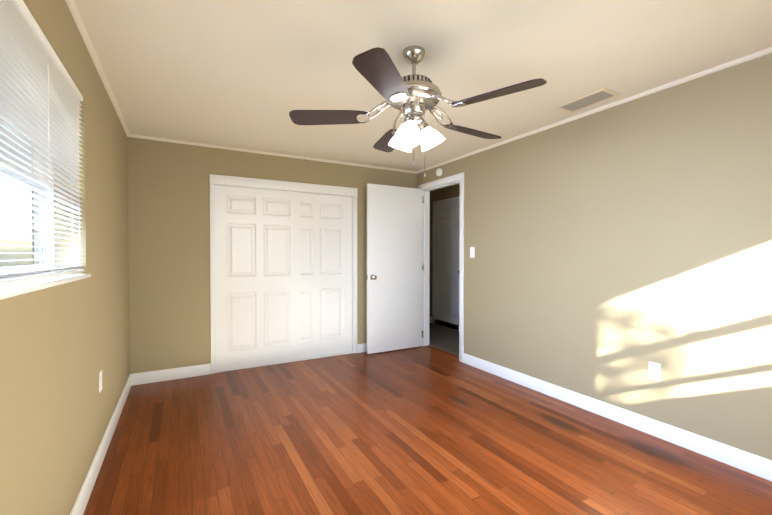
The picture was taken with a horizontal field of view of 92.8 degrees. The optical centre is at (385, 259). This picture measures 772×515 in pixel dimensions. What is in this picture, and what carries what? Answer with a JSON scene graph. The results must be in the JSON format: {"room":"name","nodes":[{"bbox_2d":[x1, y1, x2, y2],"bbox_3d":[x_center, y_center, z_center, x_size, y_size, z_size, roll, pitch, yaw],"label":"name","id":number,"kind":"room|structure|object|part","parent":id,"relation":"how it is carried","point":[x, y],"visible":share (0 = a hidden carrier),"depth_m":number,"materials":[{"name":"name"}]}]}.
{"room":"empty bedroom","nodes":[
{"label":"empty bedroom","id":0,"kind":"room"},
{"bbox_2d":[0,0,129,514],"bbox_3d":[-1.304,0.040,1.281,0.200,2.286,4.860,0,1,-29],"label":"wall","id":1,"kind":"structure","parent":0,"point":[62,346],"depth_m":1.67,"materials":[{"name":"paint"}]},
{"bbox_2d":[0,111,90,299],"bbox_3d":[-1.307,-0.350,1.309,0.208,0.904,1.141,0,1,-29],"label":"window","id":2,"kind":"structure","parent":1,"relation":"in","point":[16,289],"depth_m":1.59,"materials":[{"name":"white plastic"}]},
{"bbox_2d":[0,0,84,286],"bbox_3d":[-1.241,-0.366,1.346,0.042,0.871,1.109,0,1,-29],"label":"window blind","id":3,"kind":"object","parent":2,"relation":"attached to","point":[41,97],"visible":1,"depth_m":1.26,"materials":[{"name":"white plastic"}]},
{"bbox_2d":[65,0,130,136],"bbox_3d":[-1.226,-1.093,1.355,0.023,0.023,4.540,0,1,-29],"label":"crown molding","id":4,"kind":"structure","parent":1,"relation":"attached to","point":[72,7],"depth_m":1.99,"materials":[{"name":"beige paint"}]},
{"bbox_2d":[99,370,101,392],"bbox_3d":[-1.662,0.711,2.145,0.007,0.115,0.070,0,1,-29],"label":"electrical outlet","id":5,"kind":"object","parent":1,"relation":"attached to","point":[100,381],"visible":1,"depth_m":2.12,"materials":[{"name":"white plastic"}]},
{"bbox_2d":[70,374,133,514],"bbox_3d":[-1.231,1.129,1.384,0.014,0.105,4.540,0,1,-29],"label":"baseboard","id":6,"kind":"structure","parent":1,"relation":"attached to","point":[81,502],"depth_m":2.06,"materials":[{"name":"white paint"}]},
{"bbox_2d":[127,137,416,373],"bbox_3d":[-1.002,-0.001,4.175,3.148,2.286,0.140,0,1,-29],"label":"wall","id":7,"kind":"structure","parent":0,"point":[169,244],"depth_m":3.54,"materials":[{"name":"paint"}]},
{"bbox_2d":[134,363,210,384],"bbox_3d":[-2.034,1.099,3.526,0.638,0.105,0.014,0,1,-29],"label":"baseboard","id":8,"kind":"structure","parent":7,"relation":"attached to","point":[204,369],"depth_m":3.51,"materials":[{"name":"white paint"}]},
{"bbox_2d":[214,185,300,371],"bbox_3d":[-1.352,0.192,3.938,0.875,1.886,0.034,0,1,-29],"label":"closet door","id":9,"kind":"structure","parent":7,"relation":"in","point":[257,283],"depth_m":3.91,"materials":[{"name":"white paint"}]},
{"bbox_2d":[131,134,415,173],"bbox_3d":[-0.962,-1.131,4.089,3.090,0.023,0.023,0,1,-29],"label":"crown molding","id":10,"kind":"structure","parent":7,"relation":"attached to","point":[132,135],"depth_m":3.88,"materials":[{"name":"beige paint"}]},
{"bbox_2d":[209,174,357,373],"bbox_3d":[-1.079,0.145,4.112,1.610,1.995,0.140,0,1,-29],"label":"trim","id":11,"kind":"structure","parent":7,"relation":"attached to","point":[233,181],"depth_m":3.99,"materials":[{"name":"white paint"}]},
{"bbox_2d":[300,193,351,357],"bbox_3d":[-0.808,0.187,4.290,0.875,1.886,0.034,0,1,-29],"label":"closet door","id":12,"kind":"structure","parent":7,"relation":"in","point":[326,266],"depth_m":4.33,"materials":[{"name":"white paint"}]},
{"bbox_2d":[357,343,366,352],"bbox_3d":[0.038,1.082,4.669,0.866,0.105,0.038,0,1,-29],"label":"baseboard","id":13,"kind":"structure","parent":7,"relation":"attached to","point":[361,348],"depth_m":4.49,"materials":[{"name":"white paint"}]},
{"bbox_2d":[74,0,771,191],"bbox_3d":[0.214,-1.189,3.079,4.620,0.120,6.550,0,1,-29],"label":"ceiling","id":14,"kind":"structure","parent":0,"point":[247,74],"depth_m":2.03,"materials":[{"name":"beige paint"}]},
{"bbox_2d":[289,46,546,176],"bbox_3d":[0.175,-0.775,2.009,1.261,0.677,1.286,0,1,-29],"label":"fan","id":15,"kind":"object","parent":14,"relation":"hanging from","point":[413,97],"visible":1,"depth_m":1.92,"materials":[{"name":"brown wood"}]},
{"bbox_3d":[0.151,-0.654,1.998,0.314,0.128,0.310,0,1,-29],"label":"lamp shade","id":16,"kind":"part","parent":15,"relation":"part of","materials":[{"name":"white glass"}]},
{"bbox_2d":[555,88,620,112],"bbox_3d":[1.423,-1.118,2.606,0.200,0.008,0.365,0,1,-29],"label":"ceiling vent","id":17,"kind":"object","parent":14,"relation":"in","point":[591,99],"visible":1,"depth_m":2.59,"materials":[{"name":"metal"}]},
{"bbox_2d":[83,345,771,514],"bbox_3d":[-0.005,1.215,2.527,3.268,0.100,5.340,0,1,-29],"label":"floor","id":18,"kind":"structure","parent":0,"point":[426,430],"depth_m":2.23,"materials":[{"name":"brown wood"}]},
{"bbox_2d":[429,323,458,355],"bbox_3d":[0.971,1.177,5.109,0.952,0.104,3.400,0,1,-29],"label":"floor","id":19,"kind":"structure","parent":0,"point":[446,339],"depth_m":5.22,"materials":[{"name":"grey tile"}]},
{"bbox_2d":[429,185,459,316],"bbox_3d":[1.439,-0.018,5.354,0.120,2.286,3.600,0,1,-29],"label":"wall","id":20,"kind":"structure","parent":0,"point":[446,193],"depth_m":6.34,"materials":[{"name":"paint"}]},
{"bbox_2d":[429,317,458,330],"bbox_3d":[1.380,1.073,5.336,0.014,0.105,3.400,0,1,-29],"label":"baseboard","id":21,"kind":"structure","parent":20,"relation":"attached to","point":[430,318],"depth_m":6.10,"materials":[{"name":"white paint"}]},
{"bbox_2d":[432,196,459,329],"bbox_3d":[0.999,0.067,5.934,0.080,2.100,0.900,0,1,-29],"label":"hall door","id":22,"kind":"structure","parent":20,"relation":"in","point":[446,246],"depth_m":6.02,"materials":[{"name":"white paint"}]},
{"bbox_2d":[417,53,771,459],"bbox_3d":[1.173,0.007,3.631,0.120,2.286,6.150,0,1,-29],"label":"wall","id":23,"kind":"structure","parent":0,"point":[619,248],"depth_m":2.49,"materials":[{"name":"paint"}]},
{"bbox_2d":[367,183,423,353],"bbox_3d":[0.131,0.112,4.553,0.798,2.025,0.144,0,1,-29],"label":"door","id":24,"kind":"structure","parent":23,"relation":"in","point":[394,267],"depth_m":4.53,"materials":[{"name":"white paint"}]},
{"bbox_2d":[436,168,441,175],"bbox_3d":[0.635,-1.047,4.420,0.036,0.094,0.094,0,1,-29],"label":"smoke detector","id":25,"kind":"object","parent":23,"relation":"attached to","point":[438,171],"visible":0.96,"depth_m":4.40,"materials":[{"name":"white plastic"}]},
{"bbox_2d":[418,172,463,361],"bbox_3d":[0.698,0.087,4.483,0.152,2.101,0.892,0,1,-29],"label":"door frame","id":26,"kind":"structure","parent":23,"relation":"attached to","point":[427,188],"depth_m":4.70,"materials":[{"name":"white paint"}]},
{"bbox_2d":[470,247,474,257],"bbox_3d":[0.922,-0.075,3.941,0.015,0.115,0.070,0,1,-29],"label":"switch plate","id":27,"kind":"object","parent":23,"relation":"attached to","point":[472,252],"visible":1,"depth_m":3.94,"materials":[{"name":"white plastic"}]},
{"bbox_2d":[416,47,771,173],"bbox_3d":[1.502,-1.114,2.877,0.023,0.023,4.540,0,1,-29],"label":"crown molding","id":28,"kind":"structure","parent":23,"relation":"attached to","point":[769,50],"depth_m":2.53,"materials":[{"name":"beige paint"}]},
{"bbox_2d":[463,353,771,480],"bbox_3d":[1.736,1.113,2.499,0.014,0.105,3.598,0,1,-29],"label":"baseboard","id":29,"kind":"structure","parent":23,"relation":"attached to","point":[754,464],"depth_m":2.48,"materials":[{"name":"white paint"}]},
{"bbox_2d":[649,362,660,380],"bbox_3d":[1.775,0.742,2.431,0.007,0.115,0.070,0,1,-29],"label":"electrical outlet","id":30,"kind":"object","parent":23,"relation":"attached to","point":[654,371],"visible":1,"depth_m":2.42,"materials":[{"name":"white plastic"}]}
]}

